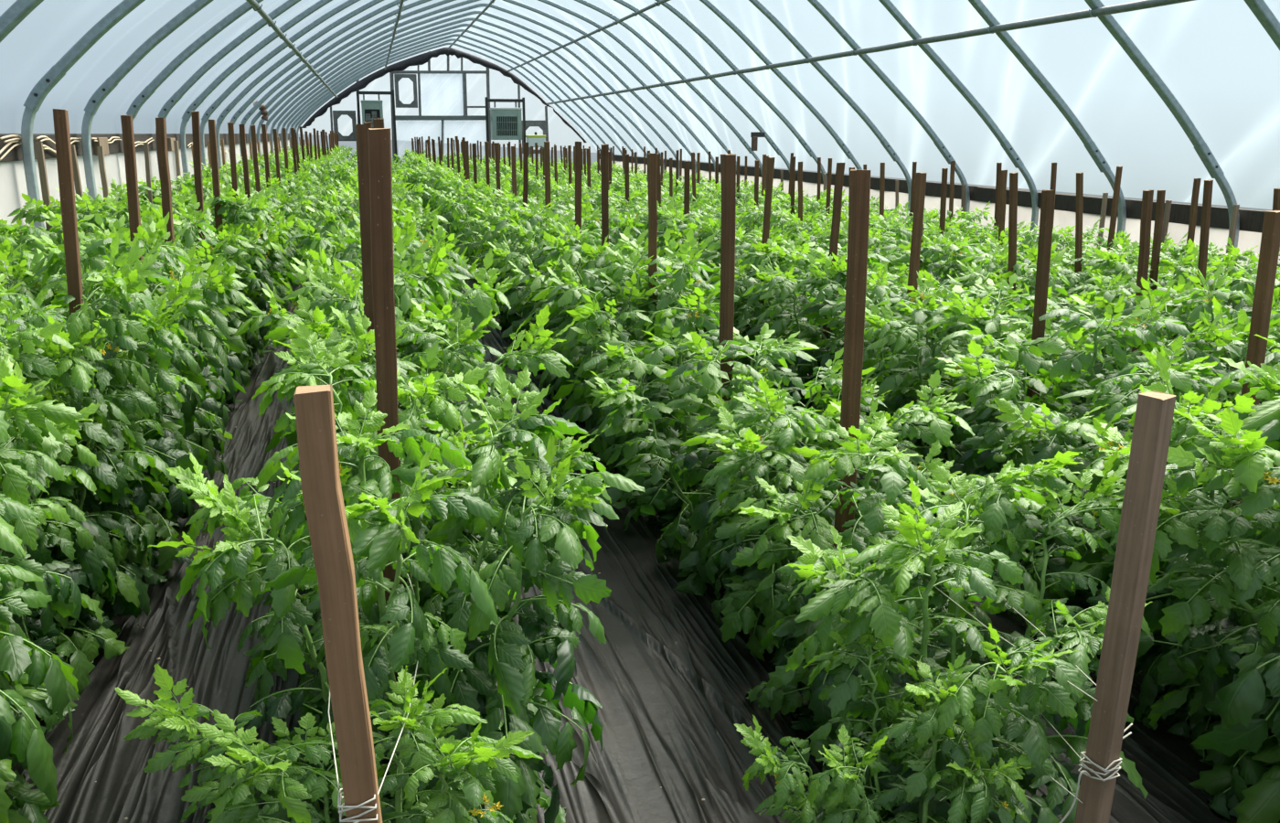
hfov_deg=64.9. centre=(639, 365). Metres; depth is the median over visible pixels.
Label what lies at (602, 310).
twine
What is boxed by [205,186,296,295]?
plant
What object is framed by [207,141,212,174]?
stake
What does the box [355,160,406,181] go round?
plant
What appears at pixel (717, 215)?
plant
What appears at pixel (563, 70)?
hoop
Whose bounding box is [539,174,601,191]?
plant
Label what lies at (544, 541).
plant
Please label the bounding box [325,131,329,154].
stake
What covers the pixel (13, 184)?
wall
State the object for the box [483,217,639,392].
plant
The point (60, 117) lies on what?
stake
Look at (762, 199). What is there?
plant
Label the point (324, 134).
stake
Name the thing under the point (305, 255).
plant
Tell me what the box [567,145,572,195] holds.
stake
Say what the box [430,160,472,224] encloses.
plant
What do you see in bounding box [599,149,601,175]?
stake
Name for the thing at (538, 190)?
plant
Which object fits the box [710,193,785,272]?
plant
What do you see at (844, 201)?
plant
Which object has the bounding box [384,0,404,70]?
purlin
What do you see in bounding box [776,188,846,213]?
plant
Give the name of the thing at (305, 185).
plant
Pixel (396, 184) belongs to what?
plant
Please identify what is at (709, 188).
plant
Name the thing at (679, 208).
plant
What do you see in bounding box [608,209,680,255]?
plant
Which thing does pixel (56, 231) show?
plant
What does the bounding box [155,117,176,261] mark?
stake
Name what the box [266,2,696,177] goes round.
hoop
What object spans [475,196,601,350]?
plant
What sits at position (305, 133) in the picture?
stake
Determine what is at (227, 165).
plant
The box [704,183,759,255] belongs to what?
plant
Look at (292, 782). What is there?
plant
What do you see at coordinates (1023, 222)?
plant
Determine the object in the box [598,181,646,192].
plant
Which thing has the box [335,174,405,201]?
plant
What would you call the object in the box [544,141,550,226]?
stake
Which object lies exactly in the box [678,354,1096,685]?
twine
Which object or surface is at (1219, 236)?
wall
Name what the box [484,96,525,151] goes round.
heater
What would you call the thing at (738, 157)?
stake
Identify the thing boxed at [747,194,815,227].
plant
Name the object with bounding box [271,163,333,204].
plant
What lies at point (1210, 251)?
plant
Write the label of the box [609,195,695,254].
plant
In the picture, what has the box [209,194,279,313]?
plant
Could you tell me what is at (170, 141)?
wood block
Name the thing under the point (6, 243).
plant
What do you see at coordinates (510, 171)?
plant
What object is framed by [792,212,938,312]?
plant
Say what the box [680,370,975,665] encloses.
plant
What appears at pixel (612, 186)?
plant
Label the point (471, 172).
plant
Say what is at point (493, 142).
stake
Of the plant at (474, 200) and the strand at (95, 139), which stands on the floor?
the plant at (474, 200)
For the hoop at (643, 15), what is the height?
4.784 m
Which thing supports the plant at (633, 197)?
on the floor
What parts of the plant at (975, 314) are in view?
stem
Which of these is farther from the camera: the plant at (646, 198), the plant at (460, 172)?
the plant at (460, 172)
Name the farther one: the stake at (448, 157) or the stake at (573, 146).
the stake at (573, 146)
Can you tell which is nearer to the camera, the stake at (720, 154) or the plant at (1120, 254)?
the plant at (1120, 254)
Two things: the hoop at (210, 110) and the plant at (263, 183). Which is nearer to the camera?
the plant at (263, 183)
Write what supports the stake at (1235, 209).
on the floor
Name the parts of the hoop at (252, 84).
leg, leg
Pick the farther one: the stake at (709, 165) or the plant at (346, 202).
the stake at (709, 165)
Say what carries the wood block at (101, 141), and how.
attached to the wall at (13, 184)
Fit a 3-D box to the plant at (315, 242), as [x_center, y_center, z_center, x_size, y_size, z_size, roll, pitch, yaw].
[-1.186,-0.123,4.693,0.848,1.185,0.770,-3,13,-14]
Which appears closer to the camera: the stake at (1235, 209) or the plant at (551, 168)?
the stake at (1235, 209)
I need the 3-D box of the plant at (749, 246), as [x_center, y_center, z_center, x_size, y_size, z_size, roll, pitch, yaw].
[0.865,-0.496,7.148,0.825,1.119,0.911,-5,14,-22]
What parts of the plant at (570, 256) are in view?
stem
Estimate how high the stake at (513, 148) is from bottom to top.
1.499 m
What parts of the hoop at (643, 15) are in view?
leg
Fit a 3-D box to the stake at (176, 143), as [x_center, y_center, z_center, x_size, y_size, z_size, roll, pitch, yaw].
[-4.260,-1.397,9.355,0.035,1.360,0.035,-1,13,-10]
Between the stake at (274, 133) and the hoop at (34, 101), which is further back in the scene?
the stake at (274, 133)
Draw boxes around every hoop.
[0,0,1279,50]
[21,0,1239,247]
[81,0,1126,237]
[126,0,1038,253]
[155,0,970,230]
[180,0,911,213]
[200,0,862,170]
[215,0,827,182]
[227,0,789,173]
[238,0,762,173]
[248,0,740,181]
[256,0,715,178]
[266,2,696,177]
[269,10,679,176]
[276,17,664,172]
[280,23,647,158]
[286,29,637,160]
[288,33,622,155]
[293,38,615,163]
[296,42,600,149]
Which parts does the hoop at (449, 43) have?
leg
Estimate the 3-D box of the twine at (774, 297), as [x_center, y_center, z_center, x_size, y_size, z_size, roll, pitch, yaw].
[1.084,-0.302,5.871,0.106,0.020,5.776,-3,13,-14]
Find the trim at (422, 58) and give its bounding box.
[302,47,586,142]
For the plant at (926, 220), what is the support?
on the floor
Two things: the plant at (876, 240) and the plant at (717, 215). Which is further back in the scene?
the plant at (717, 215)
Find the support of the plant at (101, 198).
on the floor
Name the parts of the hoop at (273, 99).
leg, leg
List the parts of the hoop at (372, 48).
leg, leg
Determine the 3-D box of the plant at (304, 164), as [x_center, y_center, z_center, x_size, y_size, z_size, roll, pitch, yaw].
[-4.729,-2.319,13.916,0.699,1.186,0.854,-7,15,-29]
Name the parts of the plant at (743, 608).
stem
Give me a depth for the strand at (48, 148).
7.17 m
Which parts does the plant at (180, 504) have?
stem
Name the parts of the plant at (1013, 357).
stem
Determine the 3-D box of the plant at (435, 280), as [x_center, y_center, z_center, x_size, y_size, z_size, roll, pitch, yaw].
[-1.132,-0.031,4.302,0.675,1.176,0.767,-7,15,-28]
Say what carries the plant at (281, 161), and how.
on the floor
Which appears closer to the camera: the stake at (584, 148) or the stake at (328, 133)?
the stake at (584, 148)
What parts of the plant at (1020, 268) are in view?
stem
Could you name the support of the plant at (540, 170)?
on the floor
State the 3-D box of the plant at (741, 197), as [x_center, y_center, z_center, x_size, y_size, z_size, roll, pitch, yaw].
[1.264,-2.078,14.658,1.007,1.124,0.769,-1,13,-3]
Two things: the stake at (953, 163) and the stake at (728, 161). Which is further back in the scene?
the stake at (953, 163)
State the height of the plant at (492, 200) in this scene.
1.188 m
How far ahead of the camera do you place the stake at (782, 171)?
19.09 m
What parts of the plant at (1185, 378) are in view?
stem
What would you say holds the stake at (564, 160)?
on the floor
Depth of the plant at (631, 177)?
15.63 m
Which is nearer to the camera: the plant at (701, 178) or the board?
the board
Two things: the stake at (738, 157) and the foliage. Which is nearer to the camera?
the stake at (738, 157)
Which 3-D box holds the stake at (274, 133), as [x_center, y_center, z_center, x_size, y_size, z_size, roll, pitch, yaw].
[-3.786,-1.715,10.588,0.043,1.519,0.044,-4,14,-17]
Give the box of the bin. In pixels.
[525,131,545,159]
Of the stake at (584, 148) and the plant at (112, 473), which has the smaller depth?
the plant at (112, 473)
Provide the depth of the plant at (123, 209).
6.25 m
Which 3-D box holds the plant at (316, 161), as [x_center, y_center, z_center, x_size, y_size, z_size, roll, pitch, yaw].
[-5.279,-2.728,15.917,0.659,1.075,0.815,-12,18,-43]
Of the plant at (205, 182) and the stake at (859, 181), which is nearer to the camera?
the stake at (859, 181)
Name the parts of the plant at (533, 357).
stem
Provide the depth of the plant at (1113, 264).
6.59 m
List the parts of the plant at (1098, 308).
stem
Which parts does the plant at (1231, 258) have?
stem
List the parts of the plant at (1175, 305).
stem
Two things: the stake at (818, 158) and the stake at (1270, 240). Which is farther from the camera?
the stake at (818, 158)
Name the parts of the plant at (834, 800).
stem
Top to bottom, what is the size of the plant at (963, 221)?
1.025 m
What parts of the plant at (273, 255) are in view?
stem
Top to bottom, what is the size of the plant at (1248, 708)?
1.169 m
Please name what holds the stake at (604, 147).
on the floor
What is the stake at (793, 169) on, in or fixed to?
on the floor
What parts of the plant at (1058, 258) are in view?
stem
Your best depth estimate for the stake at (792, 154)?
15.40 m
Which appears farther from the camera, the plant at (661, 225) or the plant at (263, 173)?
the plant at (263, 173)
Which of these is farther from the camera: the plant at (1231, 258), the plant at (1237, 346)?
the plant at (1231, 258)
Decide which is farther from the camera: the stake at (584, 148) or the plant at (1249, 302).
the stake at (584, 148)
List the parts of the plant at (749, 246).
stem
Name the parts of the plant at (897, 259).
stem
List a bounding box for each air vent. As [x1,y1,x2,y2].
[332,110,356,139]
[394,74,417,107]
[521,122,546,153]
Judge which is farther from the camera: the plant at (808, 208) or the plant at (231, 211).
the plant at (808, 208)
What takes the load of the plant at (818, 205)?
on the floor
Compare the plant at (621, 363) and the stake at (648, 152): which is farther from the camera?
the stake at (648, 152)
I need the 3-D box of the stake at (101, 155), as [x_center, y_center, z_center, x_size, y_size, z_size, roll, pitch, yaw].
[-3.549,-0.790,6.764,0.036,1.343,0.035,-4,14,-17]
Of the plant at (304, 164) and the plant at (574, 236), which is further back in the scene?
the plant at (304, 164)
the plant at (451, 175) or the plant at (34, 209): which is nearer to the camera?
the plant at (34, 209)
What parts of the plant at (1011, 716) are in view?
stem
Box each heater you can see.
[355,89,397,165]
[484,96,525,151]
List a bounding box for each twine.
[328,418,364,789]
[378,402,420,792]
[601,309,1098,701]
[669,413,1083,803]
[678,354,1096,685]
[771,466,1081,758]
[774,297,1123,433]
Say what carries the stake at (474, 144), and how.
on the floor
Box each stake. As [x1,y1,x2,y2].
[1,354,38,639]
[34,142,55,245]
[53,108,90,447]
[71,145,85,232]
[96,146,109,212]
[120,115,145,294]
[143,142,152,203]
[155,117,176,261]
[173,140,182,194]
[191,111,205,261]
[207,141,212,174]
[208,119,223,232]
[220,138,226,173]
[227,122,237,198]
[238,124,250,198]
[249,141,252,159]
[250,125,260,191]
[257,140,260,157]
[261,124,271,188]
[272,128,281,204]
[277,136,281,153]
[281,128,290,195]
[290,128,298,178]
[293,384,382,822]
[294,129,299,170]
[298,126,305,167]
[304,131,309,160]
[309,132,312,161]
[312,128,317,159]
[316,132,319,159]
[320,130,324,157]
[322,129,326,155]
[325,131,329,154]
[328,133,331,154]
[331,130,334,149]
[355,124,379,497]
[367,128,402,735]
[373,117,394,300]
[418,137,421,155]
[421,136,423,157]
[425,139,426,158]
[427,136,430,161]
[431,138,434,165]
[432,139,436,166]
[437,136,440,164]
[440,139,442,167]
[447,138,449,170]
[450,138,454,172]
[454,136,460,178]
[462,137,466,181]
[465,140,469,182]
[469,143,471,163]
[471,143,478,206]
[477,140,479,161]
[480,141,481,164]
[484,141,490,195]
[488,141,490,159]
[491,140,495,165]
[494,142,501,197]
[502,143,505,172]
[508,141,511,173]
[511,145,517,203]
[519,143,522,170]
[522,142,528,246]
[531,146,533,163]
[534,142,538,180]
[539,148,542,168]
[542,148,545,208]
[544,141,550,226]
[551,147,553,170]
[554,145,557,185]
[560,145,562,165]
[563,147,565,173]
[565,148,567,168]
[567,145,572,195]
[573,146,575,173]
[574,141,581,266]
[584,148,586,175]
[586,148,591,212]
[597,149,599,178]
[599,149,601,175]
[601,144,608,311]
[608,151,611,186]
[609,147,612,172]
[612,146,614,170]
[623,148,625,179]
[624,154,629,209]
[634,151,637,176]
[643,146,645,173]
[647,150,650,179]
[647,153,657,348]
[656,153,661,255]
[660,151,663,186]
[664,150,666,172]
[669,158,672,197]
[675,149,679,193]
[679,149,682,181]
[683,160,689,236]
[691,152,695,202]
[696,152,700,183]
[708,151,711,182]
[714,153,735,490]
[715,156,718,191]
[720,154,721,182]
[736,156,740,203]
[744,156,746,186]
[753,160,758,223]
[758,157,775,303]
[761,154,766,195]
[765,155,768,186]
[780,170,783,194]
[788,152,793,199]
[790,156,795,214]
[797,161,802,295]
[816,157,821,208]
[819,162,845,387]
[823,173,826,191]
[824,158,831,248]
[832,169,870,588]
[848,167,854,207]
[878,162,885,221]
[895,180,898,215]
[899,172,927,398]
[908,161,917,241]
[919,221,923,267]
[938,168,948,277]
[949,160,955,231]
[960,184,965,226]
[993,162,1002,233]
[998,170,1007,245]
[1007,171,1018,303]
[1026,189,1055,443]
[1049,162,1056,228]
[1059,390,1176,822]
[1074,171,1083,295]
[1096,192,1108,249]
[1106,166,1122,251]
[1129,189,1153,428]
[1149,190,1165,289]
[1161,200,1172,256]
[1184,178,1201,266]
[1193,179,1213,330]
[1226,204,1239,265]
[1226,210,1279,509]
[1272,187,1279,210]
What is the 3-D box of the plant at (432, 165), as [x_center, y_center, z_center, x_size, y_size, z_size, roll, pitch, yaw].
[-3.616,-3.279,18.874,0.911,1.104,0.800,-8,15,-31]
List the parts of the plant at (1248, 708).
stem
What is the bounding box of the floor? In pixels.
[10,185,1279,822]
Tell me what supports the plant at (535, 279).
on the floor
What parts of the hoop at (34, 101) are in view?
leg, leg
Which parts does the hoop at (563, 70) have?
leg, leg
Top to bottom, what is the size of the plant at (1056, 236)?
1.157 m
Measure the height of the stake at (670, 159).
1.457 m
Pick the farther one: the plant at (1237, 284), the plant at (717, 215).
the plant at (717, 215)
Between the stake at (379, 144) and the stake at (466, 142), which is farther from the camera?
the stake at (466, 142)
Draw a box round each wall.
[0,139,289,281]
[599,160,1279,307]
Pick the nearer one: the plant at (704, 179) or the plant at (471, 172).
the plant at (471, 172)
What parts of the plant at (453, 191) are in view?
stem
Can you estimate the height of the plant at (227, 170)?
1.152 m
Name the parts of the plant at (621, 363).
stem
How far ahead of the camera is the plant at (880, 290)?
5.32 m
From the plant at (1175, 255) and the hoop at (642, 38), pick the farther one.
the hoop at (642, 38)
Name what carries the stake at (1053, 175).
on the floor
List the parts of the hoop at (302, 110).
leg, leg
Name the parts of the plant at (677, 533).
stem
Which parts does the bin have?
lid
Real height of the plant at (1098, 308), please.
1.064 m
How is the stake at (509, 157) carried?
on the floor
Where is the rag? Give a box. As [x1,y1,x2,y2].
[252,100,268,120]
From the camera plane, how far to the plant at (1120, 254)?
6.97 m
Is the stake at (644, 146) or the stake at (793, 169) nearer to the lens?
the stake at (793, 169)
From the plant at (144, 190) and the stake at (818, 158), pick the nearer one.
the plant at (144, 190)
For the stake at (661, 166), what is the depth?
17.77 m
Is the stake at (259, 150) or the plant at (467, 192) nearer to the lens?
the plant at (467, 192)
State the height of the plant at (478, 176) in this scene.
1.025 m
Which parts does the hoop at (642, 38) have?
leg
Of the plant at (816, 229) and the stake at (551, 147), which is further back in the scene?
the stake at (551, 147)
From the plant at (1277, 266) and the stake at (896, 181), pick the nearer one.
the plant at (1277, 266)
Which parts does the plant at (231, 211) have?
stem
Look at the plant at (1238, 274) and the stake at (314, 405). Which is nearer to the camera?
the stake at (314, 405)
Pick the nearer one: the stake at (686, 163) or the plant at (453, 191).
the stake at (686, 163)
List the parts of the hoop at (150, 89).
leg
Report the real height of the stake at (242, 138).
1.541 m
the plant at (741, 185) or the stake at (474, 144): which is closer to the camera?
the stake at (474, 144)
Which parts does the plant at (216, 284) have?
stem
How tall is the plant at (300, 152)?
1.159 m
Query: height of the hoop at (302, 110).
4.784 m
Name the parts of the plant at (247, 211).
stem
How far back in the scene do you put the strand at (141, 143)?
10.15 m
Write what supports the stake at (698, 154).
on the floor
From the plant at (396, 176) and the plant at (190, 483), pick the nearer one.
the plant at (190, 483)
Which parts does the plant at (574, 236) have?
stem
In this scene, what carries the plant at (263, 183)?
on the floor
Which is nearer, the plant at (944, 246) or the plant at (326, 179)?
the plant at (944, 246)
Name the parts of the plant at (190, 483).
stem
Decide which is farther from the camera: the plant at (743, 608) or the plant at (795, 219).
the plant at (795, 219)
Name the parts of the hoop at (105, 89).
leg, leg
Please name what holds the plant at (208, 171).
on the floor
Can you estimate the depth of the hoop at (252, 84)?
14.98 m
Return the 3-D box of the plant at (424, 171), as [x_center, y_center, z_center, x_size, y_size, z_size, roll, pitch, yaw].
[-3.484,-3.036,17.829,0.931,1.097,0.722,-3,13,-14]
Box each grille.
[364,109,379,128]
[496,116,517,135]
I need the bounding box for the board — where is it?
[975,187,1102,213]
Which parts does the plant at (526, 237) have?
stem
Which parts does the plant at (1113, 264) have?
stem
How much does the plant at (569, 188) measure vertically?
1.116 m
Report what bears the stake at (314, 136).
on the floor
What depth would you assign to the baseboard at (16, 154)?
8.92 m
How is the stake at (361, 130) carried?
on the floor
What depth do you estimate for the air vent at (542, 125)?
34.30 m
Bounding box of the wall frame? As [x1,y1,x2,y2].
[330,51,548,160]
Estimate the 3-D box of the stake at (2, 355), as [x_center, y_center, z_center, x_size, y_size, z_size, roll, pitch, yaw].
[-1.662,0.116,2.625,0.043,1.532,0.044,-5,14,-12]
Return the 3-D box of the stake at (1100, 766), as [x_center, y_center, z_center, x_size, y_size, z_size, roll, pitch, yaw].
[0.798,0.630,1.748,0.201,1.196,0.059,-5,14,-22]
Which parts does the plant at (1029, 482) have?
stem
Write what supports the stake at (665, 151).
on the floor
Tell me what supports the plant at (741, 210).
on the floor
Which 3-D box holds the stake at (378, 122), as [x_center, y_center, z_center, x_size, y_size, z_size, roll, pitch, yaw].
[-1.001,-0.175,4.040,0.043,1.589,0.044,-3,13,-11]
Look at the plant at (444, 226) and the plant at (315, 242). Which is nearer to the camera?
the plant at (315, 242)
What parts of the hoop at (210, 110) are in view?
leg, leg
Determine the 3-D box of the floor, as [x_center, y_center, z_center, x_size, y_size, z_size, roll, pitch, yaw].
[-1.284,-1.902,15.714,11.500,0.713,39.100,-3,13,-14]
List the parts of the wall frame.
post, post, post, post, rail, rail, post, post, post, rail, post, post, rail, post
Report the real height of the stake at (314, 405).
1.225 m
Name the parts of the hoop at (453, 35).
leg, leg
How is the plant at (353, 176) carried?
on the floor
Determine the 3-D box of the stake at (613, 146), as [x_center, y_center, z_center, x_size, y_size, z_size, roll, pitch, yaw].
[-0.702,-5.058,26.884,0.044,1.594,0.044,-3,14,-13]
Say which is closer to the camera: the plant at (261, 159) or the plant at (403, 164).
the plant at (261, 159)
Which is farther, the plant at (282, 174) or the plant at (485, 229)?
the plant at (282, 174)
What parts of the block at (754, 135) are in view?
arm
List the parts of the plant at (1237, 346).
stem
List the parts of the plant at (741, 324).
stem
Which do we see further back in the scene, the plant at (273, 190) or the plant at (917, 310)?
the plant at (273, 190)
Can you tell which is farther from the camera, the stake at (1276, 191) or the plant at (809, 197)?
the plant at (809, 197)
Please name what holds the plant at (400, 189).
on the floor
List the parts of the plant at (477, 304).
stem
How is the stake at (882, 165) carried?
on the floor
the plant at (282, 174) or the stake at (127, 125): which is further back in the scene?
the plant at (282, 174)
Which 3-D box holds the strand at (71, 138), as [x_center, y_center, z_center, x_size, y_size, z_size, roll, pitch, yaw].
[-4.405,-1.742,7.839,0.028,0.075,0.567,-3,13,-14]
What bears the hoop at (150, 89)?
on the floor
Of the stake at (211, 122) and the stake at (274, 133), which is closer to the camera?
the stake at (211, 122)
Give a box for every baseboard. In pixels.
[0,133,288,161]
[614,154,1264,232]
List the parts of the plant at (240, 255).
stem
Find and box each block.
[93,137,109,155]
[167,138,175,150]
[750,131,765,150]
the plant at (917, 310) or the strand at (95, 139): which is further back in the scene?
the strand at (95, 139)
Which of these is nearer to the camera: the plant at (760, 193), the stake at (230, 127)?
the stake at (230, 127)
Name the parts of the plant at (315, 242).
stem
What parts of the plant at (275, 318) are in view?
stem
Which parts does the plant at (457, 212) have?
stem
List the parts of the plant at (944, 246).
stem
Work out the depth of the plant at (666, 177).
18.94 m
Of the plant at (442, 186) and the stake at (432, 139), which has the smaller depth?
the plant at (442, 186)
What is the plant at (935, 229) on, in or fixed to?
on the floor
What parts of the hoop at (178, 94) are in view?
leg, leg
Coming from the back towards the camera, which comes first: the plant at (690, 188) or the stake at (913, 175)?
the plant at (690, 188)
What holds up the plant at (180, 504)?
on the floor
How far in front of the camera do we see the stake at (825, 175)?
17.28 m
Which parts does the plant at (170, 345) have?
stem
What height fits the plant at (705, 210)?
1.059 m
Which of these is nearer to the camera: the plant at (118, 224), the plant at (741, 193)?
the plant at (118, 224)
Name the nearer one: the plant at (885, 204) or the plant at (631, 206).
the plant at (631, 206)
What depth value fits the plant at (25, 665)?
2.11 m
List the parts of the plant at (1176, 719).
stem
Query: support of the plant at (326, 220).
on the floor
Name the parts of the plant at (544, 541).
stem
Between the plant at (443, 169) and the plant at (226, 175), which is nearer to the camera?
the plant at (226, 175)
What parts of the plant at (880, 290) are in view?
stem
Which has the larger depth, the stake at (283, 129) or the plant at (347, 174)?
the plant at (347, 174)
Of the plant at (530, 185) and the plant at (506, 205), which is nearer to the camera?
the plant at (506, 205)
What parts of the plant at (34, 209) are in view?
stem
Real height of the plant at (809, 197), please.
1.130 m
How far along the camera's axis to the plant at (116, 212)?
5.95 m
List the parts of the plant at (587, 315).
stem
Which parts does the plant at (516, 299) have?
stem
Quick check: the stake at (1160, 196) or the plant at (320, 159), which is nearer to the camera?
the stake at (1160, 196)
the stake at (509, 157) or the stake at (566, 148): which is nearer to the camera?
the stake at (509, 157)
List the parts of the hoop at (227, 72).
leg, leg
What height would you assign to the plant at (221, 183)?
1.046 m
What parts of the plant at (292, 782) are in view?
stem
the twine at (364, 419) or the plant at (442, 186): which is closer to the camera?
the twine at (364, 419)
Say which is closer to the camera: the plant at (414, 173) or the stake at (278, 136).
the plant at (414, 173)
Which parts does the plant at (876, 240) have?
stem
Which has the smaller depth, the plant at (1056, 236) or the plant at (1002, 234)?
the plant at (1002, 234)
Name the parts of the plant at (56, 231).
stem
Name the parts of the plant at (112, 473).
stem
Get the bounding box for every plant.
[0,210,144,286]
[0,222,82,327]
[0,230,177,650]
[0,232,117,317]
[0,234,213,522]
[0,265,215,584]
[0,281,42,308]
[0,293,129,720]
[0,353,84,822]
[0,714,12,760]
[1,192,156,281]
[7,201,155,283]
[12,212,246,474]
[29,224,223,442]
[39,194,157,233]
[55,178,191,214]
[77,192,246,406]
[89,189,192,208]
[89,192,127,229]
[91,213,236,435]
[107,171,210,207]
[114,662,543,822]
[126,188,291,345]
[138,175,212,199]
[144,194,285,373]
[147,363,645,822]
[149,206,279,390]
[158,169,212,204]
[165,322,527,760]
[172,175,231,190]
[174,189,299,310]
[175,182,296,367]
[180,160,263,189]
[202,158,259,185]
[203,166,265,188]
[205,175,226,196]
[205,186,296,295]
[206,182,297,313]
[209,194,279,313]
[219,175,301,300]
[225,161,263,176]
[226,158,270,175]
[228,151,275,171]
[230,187,299,285]
[234,236,465,470]
[236,154,294,173]
[237,151,265,170]
[238,184,318,287]
[241,167,317,272]
[242,166,316,255]
[251,166,313,224]
[252,181,334,265]
[258,149,280,168]
[263,247,512,543]
[267,289,575,641]
[269,169,323,222]
[271,161,318,225]
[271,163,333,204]
[279,160,334,214]
[280,220,462,410]
[281,169,323,214]
[282,210,472,405]
[283,154,323,169]
[289,154,324,199]
[290,155,340,206]
[293,156,339,196]
[293,211,433,251]
[296,221,459,275]
[298,162,316,185]
[299,151,333,193]
[306,199,447,253]
[310,159,329,207]
[312,156,349,202]
[317,180,430,222]
[318,182,424,220]
[329,182,403,210]
[330,213,461,271]
[332,161,354,185]
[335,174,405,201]
[335,181,425,213]
[336,172,408,210]
[337,170,420,201]
[338,223,490,370]
[339,181,448,255]
[342,166,357,180]
[347,166,358,189]
[352,178,414,193]
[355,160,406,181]
[356,171,411,188]
[391,160,407,181]
[399,166,413,188]
[410,164,450,209]
[411,163,463,212]
[416,162,463,213]
[419,158,458,198]
[422,161,433,211]
[422,177,486,240]
[423,177,497,264]
[426,162,479,224]
[427,160,470,188]
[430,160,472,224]
[432,170,485,211]
[433,169,495,224]
[435,166,496,215]
[435,174,460,225]
[437,180,537,294]
[438,177,522,265]
[439,170,511,233]
[439,178,496,263]
[441,171,509,225]
[447,171,506,255]
[459,184,554,281]
[464,200,591,328]
[469,191,560,266]
[473,181,584,293]
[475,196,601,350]
[479,209,596,327]
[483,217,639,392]
[489,160,530,178]
[492,185,593,252]
[495,163,533,177]
[498,200,646,371]
[500,171,542,195]
[501,164,533,182]
[505,166,554,185]
[506,225,673,415]
[509,164,543,195]
[516,169,543,196]
[516,170,566,195]
[522,173,575,201]
[527,180,575,205]
[527,180,582,196]
[530,227,705,450]
[532,226,739,476]
[533,208,660,396]
[536,181,609,213]
[538,178,610,197]
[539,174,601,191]
[550,166,572,183]
[554,183,619,213]
[555,183,616,197]
[557,170,592,186]
[570,317,819,530]
[571,181,648,246]
[574,181,648,258]
[585,171,617,188]
[585,322,890,596]
[590,170,645,196]
[593,195,667,254]
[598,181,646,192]
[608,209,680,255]
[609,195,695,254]
[611,177,641,197]
[614,180,665,194]
[621,192,716,311]
[629,170,669,185]
[632,183,711,248]
[635,172,669,186]
[638,177,675,188]
[640,181,707,233]
[643,191,713,241]
[645,200,745,329]
[660,212,784,333]
[661,179,679,195]
[663,189,738,252]
[664,179,714,196]
[667,194,741,277]
[677,179,704,191]
[677,217,804,351]
[678,172,721,189]
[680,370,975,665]
[694,213,810,361]
[700,177,720,188]
[701,202,781,256]
[702,189,754,223]
[703,178,751,205]
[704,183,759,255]
[706,237,873,383]
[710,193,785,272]
[731,414,1083,769]
[734,615,1036,822]
[735,208,831,259]
[736,180,749,190]
[736,192,784,222]
[739,181,786,213]
[741,198,832,294]
[742,243,933,415]
[746,180,761,191]
[746,238,927,408]
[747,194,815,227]
[758,189,810,233]
[770,207,846,245]
[772,181,826,214]
[773,192,832,245]
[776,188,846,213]
[777,449,1152,822]
[778,189,842,214]
[778,191,826,213]
[778,209,879,297]
[780,219,895,326]
[783,204,848,262]
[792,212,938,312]
[796,254,970,449]
[821,220,943,362]
[824,204,906,245]
[825,193,879,213]
[832,270,1032,490]
[863,272,1109,525]
[869,200,909,229]
[869,209,956,254]
[872,230,1008,381]
[876,203,938,243]
[880,216,982,259]
[902,212,968,234]
[922,242,1065,382]
[923,201,993,245]
[923,219,1027,281]
[931,248,1101,412]
[933,334,1242,650]
[934,236,1023,285]
[940,294,1243,565]
[949,220,1035,261]
[950,218,1039,276]
[964,230,1087,304]
[967,224,1064,262]
[977,236,1094,349]
[1008,267,1185,450]
[1018,244,1150,330]
[1024,216,1109,266]
[1049,240,1194,361]
[1050,334,1279,766]
[1062,230,1135,268]
[1068,230,1187,293]
[1077,266,1245,394]
[1082,357,1279,822]
[1084,245,1242,371]
[1112,232,1218,277]
[1121,266,1279,497]
[1134,238,1256,308]
[1174,236,1279,333]
[1174,263,1279,404]
[1186,297,1279,496]
[1218,282,1279,404]
[1234,266,1279,328]
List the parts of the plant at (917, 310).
stem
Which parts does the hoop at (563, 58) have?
leg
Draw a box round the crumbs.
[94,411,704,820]
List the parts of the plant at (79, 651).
stem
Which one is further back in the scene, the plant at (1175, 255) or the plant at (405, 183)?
the plant at (405, 183)
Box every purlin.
[245,0,337,97]
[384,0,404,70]
[447,0,495,50]
[506,0,670,72]
[545,0,1194,105]
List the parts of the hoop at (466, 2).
leg, leg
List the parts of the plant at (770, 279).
stem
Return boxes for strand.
[0,134,21,142]
[0,139,21,160]
[35,135,55,145]
[42,144,56,153]
[70,137,81,144]
[90,136,122,143]
[134,137,154,146]
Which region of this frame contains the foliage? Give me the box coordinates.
[273,144,704,204]
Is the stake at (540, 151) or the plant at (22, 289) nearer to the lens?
the plant at (22, 289)
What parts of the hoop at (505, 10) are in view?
leg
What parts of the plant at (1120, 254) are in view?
stem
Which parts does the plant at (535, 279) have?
stem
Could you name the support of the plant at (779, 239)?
on the floor
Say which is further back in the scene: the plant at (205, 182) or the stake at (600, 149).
the stake at (600, 149)

